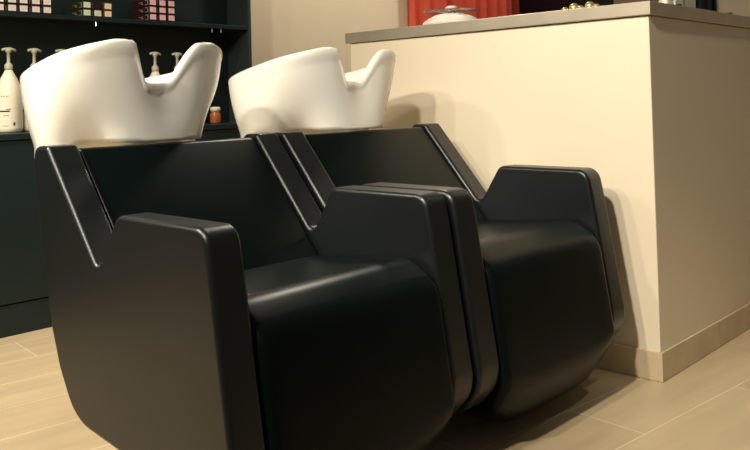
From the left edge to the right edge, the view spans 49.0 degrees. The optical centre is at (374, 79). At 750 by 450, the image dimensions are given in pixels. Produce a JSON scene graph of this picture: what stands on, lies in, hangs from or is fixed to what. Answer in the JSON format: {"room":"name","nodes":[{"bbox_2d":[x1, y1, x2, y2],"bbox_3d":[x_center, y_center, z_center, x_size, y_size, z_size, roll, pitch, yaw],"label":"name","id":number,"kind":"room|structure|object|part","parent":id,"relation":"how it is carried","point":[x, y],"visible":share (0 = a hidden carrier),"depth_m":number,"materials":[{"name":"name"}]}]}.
{"room":"salon","nodes":[
{"label":"salon","id":0,"kind":"room"},
{"bbox_2d":[250,0,408,72],"bbox_3d":[-1.132,-0.392,4.158,0.100,2.800,6.900,-3,-2,43],"label":"wall","id":1,"kind":"structure","parent":0,"point":[279,28],"depth_m":4.91,"materials":[{"name":"beige paint"}]},
{"bbox_2d":[408,0,519,25],"bbox_3d":[0.655,-0.205,5.888,0.127,2.323,1.360,-3,-2,43],"label":"curtain","id":2,"kind":"object","parent":1,"relation":"hanging from","point":[488,8],"visible":0.02,"depth_m":5.89,"materials":[{"name":"red fabric"}]},
{"bbox_2d":[0,327,749,449],"bbox_3d":[0.839,0.939,2.310,6.600,0.060,6.900,-3,-2,43],"label":"floor","id":3,"kind":"structure","parent":0,"point":[705,405],"depth_m":2.28,"materials":[{"name":"beige tile"}]},
{"bbox_2d":[0,0,251,337],"bbox_3d":[-1.639,-0.202,3.253,0.373,2.400,2.887,-3,-2,43],"label":"shelving unit","id":4,"kind":"object","parent":3,"relation":"on","point":[226,24],"visible":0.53,"depth_m":3.65,"materials":[{"name":"laminate"}]},
{"bbox_2d":[0,3,4,10],"bbox_3d":[-1.590,-0.296,3.413,0.151,0.034,0.042,-3,-2,43],"label":"carton","id":5,"kind":"object","parent":4,"relation":"on","point":[2,5],"visible":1,"depth_m":3.37,"materials":[{"name":"cardboard"}]},
{"bbox_2d":[5,3,16,11],"bbox_3d":[-1.556,-0.296,3.451,0.151,0.034,0.042,-3,-2,43],"label":"carton","id":6,"kind":"object","parent":4,"relation":"on","point":[9,7],"visible":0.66,"depth_m":3.40,"materials":[{"name":"cardboard"}]},
{"bbox_2d":[4,0,16,3],"bbox_3d":[-1.556,-0.331,3.451,0.151,0.034,0.042,-3,-2,43],"label":"carton","id":7,"kind":"object","parent":6,"relation":"on","point":[5,1],"visible":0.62,"depth_m":3.40,"materials":[{"name":"beige cardboard"}]},
{"bbox_2d":[0,47,22,132],"bbox_3d":[-1.502,0.041,3.373,0.109,0.350,0.103,-3,-2,43],"label":"pump bottle","id":8,"kind":"object","parent":4,"relation":"on","point":[11,104],"visible":1,"depth_m":3.33,"materials":[{"name":"beige plastic"}]},
{"bbox_3d":[-1.505,-0.125,3.379,0.011,0.018,0.057,-3,-2,43],"label":"spout","id":9,"kind":"part","parent":8,"relation":"part of","materials":[{"name":"plastic"}]},
{"bbox_2d":[17,4,27,12],"bbox_3d":[-1.523,-0.296,3.486,0.151,0.034,0.042,-3,-2,43],"label":"carton","id":10,"kind":"object","parent":4,"relation":"on","point":[23,8],"visible":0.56,"depth_m":3.43,"materials":[{"name":"cardboard"}]},
{"bbox_2d":[17,0,27,4],"bbox_3d":[-1.524,-0.331,3.487,0.151,0.034,0.042,-3,-2,43],"label":"carton","id":11,"kind":"object","parent":10,"relation":"on","point":[25,2],"visible":0.41,"depth_m":3.43,"materials":[{"name":"beige cardboard"}]},
{"bbox_2d":[23,48,41,131],"bbox_3d":[-1.429,0.041,3.451,0.109,0.350,0.103,-3,-2,43],"label":"pump bottle","id":12,"kind":"object","parent":4,"relation":"on","point":[33,50],"visible":0.25,"depth_m":3.44,"materials":[{"name":"beige plastic"}]},
{"bbox_3d":[-1.432,-0.125,3.457,0.011,0.018,0.057,-3,-2,43],"label":"spout","id":13,"kind":"part","parent":12,"relation":"part of","materials":[{"name":"plastic"}]},
{"bbox_2d":[28,5,40,13],"bbox_3d":[-1.487,-0.296,3.524,0.151,0.034,0.042,-3,-2,43],"label":"carton","id":14,"kind":"object","parent":4,"relation":"on","point":[31,8],"visible":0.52,"depth_m":3.47,"materials":[{"name":"cardboard"}]},
{"bbox_2d":[28,0,39,5],"bbox_3d":[-1.488,-0.331,3.525,0.151,0.034,0.042,-3,-2,43],"label":"carton","id":15,"kind":"object","parent":14,"relation":"on","point":[30,2],"visible":0.43,"depth_m":3.47,"materials":[{"name":"beige cardboard"}]},
{"bbox_2d":[40,6,51,13],"bbox_3d":[-1.454,-0.296,3.559,0.151,0.034,0.042,-3,-2,43],"label":"carton","id":16,"kind":"object","parent":4,"relation":"on","point":[44,9],"visible":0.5,"depth_m":3.51,"materials":[{"name":"cardboard"}]},
{"bbox_2d":[39,0,51,5],"bbox_3d":[-1.455,-0.331,3.560,0.151,0.034,0.042,-3,-2,43],"label":"carton","id":17,"kind":"object","parent":16,"relation":"on","point":[42,2],"visible":0.41,"depth_m":3.51,"materials":[{"name":"brown cardboard"}]},
{"bbox_2d":[67,9,90,16],"bbox_3d":[-1.330,-0.296,3.692,0.151,0.034,0.042,-3,-2,43],"label":"carton","id":18,"kind":"object","parent":4,"relation":"on","point":[80,12],"visible":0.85,"depth_m":3.65,"materials":[{"name":"cardboard"}]},
{"bbox_2d":[67,1,90,10],"bbox_3d":[-1.331,-0.331,3.692,0.151,0.034,0.042,-3,-2,43],"label":"carton","id":19,"kind":"object","parent":18,"relation":"on","point":[80,4],"visible":0.93,"depth_m":3.65,"materials":[{"name":"cardboard"}]},
{"bbox_2d":[91,9,101,16],"bbox_3d":[-1.295,-0.296,3.729,0.151,0.034,0.042,-3,-2,43],"label":"carton","id":20,"kind":"object","parent":4,"relation":"on","point":[94,12],"visible":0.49,"depth_m":3.67,"materials":[{"name":"cardboard"}]},
{"bbox_2d":[91,1,101,9],"bbox_3d":[-1.296,-0.331,3.730,0.151,0.034,0.042,-3,-2,43],"label":"carton","id":21,"kind":"object","parent":20,"relation":"on","point":[94,5],"visible":0.53,"depth_m":3.68,"materials":[{"name":"brown cardboard"}]},
{"bbox_2d":[102,10,111,17],"bbox_3d":[-1.261,-0.296,3.765,0.151,0.034,0.042,-3,-2,43],"label":"carton","id":22,"kind":"object","parent":4,"relation":"on","point":[105,13],"visible":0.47,"depth_m":3.71,"materials":[{"name":"cardboard"}]},
{"bbox_2d":[102,2,111,9],"bbox_3d":[-1.262,-0.331,3.766,0.151,0.034,0.042,-3,-2,43],"label":"carton","id":23,"kind":"object","parent":22,"relation":"on","point":[105,6],"visible":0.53,"depth_m":3.71,"materials":[{"name":"cardboard"}]},
{"bbox_3d":[-1.786,-0.586,3.377,0.017,1.617,2.866,-3,-2,43],"label":"panel","id":24,"kind":"part","parent":4,"relation":"part of","materials":[{"name":"laminate"}]},
{"bbox_3d":[-1.706,-0.269,3.302,0.177,0.020,2.866,-3,-2,43],"label":"shelf","id":25,"kind":"part","parent":4,"relation":"part of","materials":[{"name":"laminate"}]},
{"bbox_2d":[132,13,156,20],"bbox_3d":[-1.103,-0.296,3.934,0.151,0.034,0.042,-3,-2,43],"label":"carton","id":26,"kind":"object","parent":4,"relation":"on","point":[148,16],"visible":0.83,"depth_m":3.89,"materials":[{"name":"pink cardboard"}]},
{"bbox_2d":[132,6,156,15],"bbox_3d":[-1.104,-0.330,3.935,0.151,0.034,0.042,-3,-2,43],"label":"carton","id":27,"kind":"object","parent":26,"relation":"on","point":[147,9],"visible":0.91,"depth_m":3.90,"materials":[{"name":"pink cardboard"}]},
{"bbox_2d":[132,0,156,8],"bbox_3d":[-1.105,-0.365,3.936,0.151,0.034,0.042,-3,-2,43],"label":"carton","id":28,"kind":"object","parent":27,"relation":"on","point":[140,3],"visible":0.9,"depth_m":3.90,"materials":[{"name":"cardboard"}]},
{"bbox_2d":[149,52,160,76],"bbox_3d":[-1.034,0.041,3.873,0.109,0.350,0.103,-3,-2,43],"label":"pump bottle","id":29,"kind":"object","parent":4,"relation":"on","point":[155,68],"visible":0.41,"depth_m":3.87,"materials":[{"name":"beige plastic"}]},
{"bbox_2d":[157,14,165,20],"bbox_3d":[-1.067,-0.296,3.972,0.151,0.034,0.042,-3,-2,43],"label":"carton","id":30,"kind":"object","parent":4,"relation":"on","point":[160,17],"visible":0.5,"depth_m":3.92,"materials":[{"name":"pink cardboard"}]},
{"bbox_2d":[156,6,165,13],"bbox_3d":[-1.068,-0.330,3.973,0.151,0.034,0.042,-3,-2,43],"label":"carton","id":31,"kind":"object","parent":30,"relation":"on","point":[160,10],"visible":0.48,"depth_m":3.92,"materials":[{"name":"pink cardboard"}]},
{"bbox_2d":[156,0,165,6],"bbox_3d":[-1.069,-0.365,3.974,0.151,0.034,0.042,-3,-2,43],"label":"carton","id":32,"kind":"object","parent":31,"relation":"on","point":[162,3],"visible":0.45,"depth_m":3.92,"materials":[{"name":"pink cardboard"}]},
{"bbox_2d":[166,14,174,21],"bbox_3d":[-1.034,-0.296,4.008,0.151,0.034,0.042,-3,-2,43],"label":"carton","id":33,"kind":"object","parent":4,"relation":"on","point":[169,17],"visible":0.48,"depth_m":3.95,"materials":[{"name":"pink cardboard"}]},
{"bbox_2d":[166,7,174,14],"bbox_3d":[-1.035,-0.330,4.008,0.151,0.034,0.042,-3,-2,43],"label":"carton","id":34,"kind":"object","parent":33,"relation":"on","point":[169,10],"visible":0.48,"depth_m":3.95,"materials":[{"name":"pink cardboard"}]},
{"bbox_2d":[166,0,174,7],"bbox_3d":[-1.036,-0.365,4.009,0.151,0.034,0.042,-3,-2,43],"label":"carton","id":35,"kind":"object","parent":34,"relation":"on","point":[169,3],"visible":0.48,"depth_m":3.96,"materials":[{"name":"pink cardboard"}]},
{"bbox_2d":[172,52,182,69],"bbox_3d":[-0.950,0.042,3.962,0.109,0.350,0.103,-3,-2,43],"label":"pump bottle","id":36,"kind":"object","parent":4,"relation":"on","point":[176,54],"visible":0.2,"depth_m":3.96,"materials":[{"name":"beige plastic"}]},
{"bbox_2d":[210,107,220,122],"bbox_3d":[-0.799,0.175,4.116,0.054,0.082,0.054,-3,-2,43],"label":"jar","id":37,"kind":"object","parent":4,"relation":"on","point":[215,116],"visible":0.97,"depth_m":4.09,"materials":[{"name":"orange plastic"}]},
{"bbox_3d":[-0.800,0.146,4.117,0.050,0.024,0.050,-3,-2,43],"label":"lid","id":38,"kind":"part","parent":37,"relation":"part of","materials":[{"name":"beige plastic"}]},
{"bbox_3d":[-0.734,-0.588,4.370,0.195,1.617,0.020,-3,-2,43],"label":"panel","id":39,"kind":"part","parent":4,"relation":"part of","materials":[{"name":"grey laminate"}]},
{"bbox_2d":[20,39,472,449],"bbox_3d":[-0.461,0.414,2.082,1.259,1.045,0.694,-3,-2,43],"label":"chair","id":40,"kind":"object","parent":3,"relation":"on","point":[201,296],"visible":1,"depth_m":1.77,"materials":[{"name":"black leather"}]},
{"bbox_2d":[20,39,221,158],"bbox_3d":[-0.731,0.065,2.335,0.545,0.318,0.503,-3,-2,43],"label":"basin","id":41,"kind":"object","parent":40,"relation":"in","point":[97,96],"depth_m":2.10,"materials":[{"name":"white ceramic"}]},
{"bbox_3d":[-0.497,0.475,1.696,0.759,0.669,0.081,-3,-2,43],"label":"panel","id":42,"kind":"part","parent":40,"relation":"part of","materials":[{"name":"black leather"}]},
{"bbox_3d":[-0.438,0.336,2.061,0.323,0.356,0.526,-3,-2,43],"label":"backrest","id":43,"kind":"part","parent":40,"relation":"part of","materials":[{"name":"black leather"}]},
{"bbox_3d":[-0.183,0.654,1.822,0.517,0.468,0.528,-3,-2,43],"label":"seat","id":44,"kind":"part","parent":40,"relation":"part of","materials":[{"name":"black leather"}]},
{"bbox_3d":[-0.078,0.476,2.143,0.759,0.669,0.081,-3,-2,43],"label":"panel","id":45,"kind":"part","parent":40,"relation":"part of","materials":[{"name":"black leather"}]},
{"bbox_2d":[228,47,624,421],"bbox_3d":[0.039,0.415,2.601,1.259,1.045,0.735,-3,-2,43],"label":"chair","id":46,"kind":"object","parent":3,"relation":"on","point":[543,304],"visible":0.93,"depth_m":2.40,"materials":[{"name":"black leather"}]},
{"bbox_2d":[228,47,395,137],"bbox_3d":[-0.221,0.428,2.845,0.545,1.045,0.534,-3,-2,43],"label":"basin","id":47,"kind":"object","parent":46,"relation":"in","point":[309,92],"depth_m":2.62,"materials":[{"name":"ceramic"}]},
{"bbox_3d":[-0.010,0.476,2.202,0.759,0.669,0.086,-3,-2,43],"label":"panel","id":48,"kind":"part","parent":46,"relation":"part of","materials":[{"name":"black leather"}]},
{"bbox_3d":[0.062,0.337,2.580,0.323,0.356,0.558,-3,-2,43],"label":"backrest","id":49,"kind":"part","parent":46,"relation":"part of","materials":[{"name":"black leather"}]},
{"bbox_3d":[0.434,0.476,2.676,0.759,0.669,0.086,-3,-2,43],"label":"panel","id":50,"kind":"part","parent":46,"relation":"part of","materials":[{"name":"black leather"}]},
{"bbox_3d":[0.316,0.654,2.341,0.517,0.468,0.560,-3,-2,43],"label":"seat","id":51,"kind":"part","parent":46,"relation":"part of","materials":[{"name":"black leather"}]},
{"bbox_2d":[345,1,749,381],"bbox_3d":[1.015,0.361,3.623,1.317,1.155,1.884,-3,-2,43],"label":"counter","id":52,"kind":"object","parent":3,"relation":"on","point":[651,97],"depth_m":2.74,"materials":[{"name":"beige paint"}]},
{"bbox_2d":[423,6,479,24],"bbox_3d":[0.307,-0.252,3.289,0.236,0.088,0.236,-3,-2,43],"label":"lidded dish","id":53,"kind":"object","parent":52,"relation":"on","point":[449,13],"visible":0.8,"depth_m":3.22,"materials":[{"name":"white ceramic"}]},
{"bbox_3d":[0.306,-0.282,3.290,0.050,0.027,0.050,-3,-2,43],"label":"knob","id":54,"kind":"part","parent":53,"relation":"part of","materials":[{"name":"silver metal"}]},
{"bbox_2d":[345,1,749,43],"bbox_3d":[1.000,-0.195,3.637,1.317,0.042,1.884,-3,-2,43],"label":"countertop","id":55,"kind":"structure","parent":52,"relation":"on","point":[643,8],"depth_m":2.82,"materials":[{"name":"grey stone"}]},
{"bbox_2d":[561,1,599,9],"bbox_3d":[0.728,-0.252,2.901,0.170,0.046,0.050,-3,-2,43],"label":"ornament","id":56,"kind":"object","parent":52,"relation":"on","point":[590,3],"visible":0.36,"depth_m":2.89,"materials":[{"name":"gold metal"}]},
{"bbox_3d":[0.544,0.885,2.784,0.891,0.087,0.008,-3,-2,43],"label":"skirting","id":57,"kind":"part","parent":52,"relation":"part of","materials":[{"name":"beige wood"}]},
{"bbox_2d":[613,0,651,3],"bbox_3d":[0.895,-0.336,2.824,0.135,0.200,0.066,-3,-2,43],"label":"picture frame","id":58,"kind":"object","parent":52,"relation":"on","point":[615,1],"visible":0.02,"depth_m":2.81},
{"bbox_3d":[1.023,0.868,2.650,0.008,0.087,0.449,-3,-2,43],"label":"skirting","id":59,"kind":"part","parent":52,"relation":"part of","materials":[{"name":"beige wood"}]},
{"bbox_3d":[1.332,0.869,2.980,0.008,0.087,0.448,-3,-2,43],"label":"skirting","id":60,"kind":"part","parent":52,"relation":"part of","materials":[{"name":"beige wood"}]},
{"bbox_3d":[1.138,-0.245,2.997,0.155,0.016,0.470,-3,-2,43],"label":"tray","id":61,"kind":"object","parent":52,"relation":"on","visible":0},
{"bbox_2d":[652,0,695,7],"bbox_3d":[1.041,-0.328,2.886,0.102,0.160,0.175,-3,-2,43],"label":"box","id":62,"kind":"object","parent":61,"relation":"on","point":[688,3],"visible":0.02,"depth_m":2.84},
{"bbox_2d":[696,0,716,11],"bbox_3d":[1.167,-0.358,3.027,0.115,0.220,0.163,-3,-2,43],"label":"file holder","id":63,"kind":"object","parent":61,"relation":"on","point":[711,5],"visible":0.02,"depth_m":2.99,"materials":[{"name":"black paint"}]},
{"bbox_2d":[519,0,613,13],"bbox_3d":[1.545,-0.115,5.976,0.900,2.200,0.375,-3,-2,43],"label":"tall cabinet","id":64,"kind":"object","parent":3,"relation":"on","point":[525,6],"visible":0.02,"depth_m":5.98,"materials":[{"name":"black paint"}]},
{"bbox_3d":[1.259,-0.134,6.000,0.443,2.135,0.019,-3,-2,43],"label":"cabinet door","id":65,"kind":"part","parent":64,"relation":"part of","materials":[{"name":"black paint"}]},
{"bbox_3d":[1.586,-0.150,5.694,0.445,2.135,0.019,-3,-2,43],"label":"cabinet door","id":66,"kind":"part","parent":64,"relation":"part of","materials":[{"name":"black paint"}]},
{"bbox_2d":[718,0,749,16],"bbox_3d":[3.380,-0.500,4.590,5.900,2.800,0.100,-3,-2,43],"label":"wall","id":67,"kind":"structure","parent":0,"point":[737,7],"depth_m":5.45,"materials":[{"name":"beige paint"}]}
]}

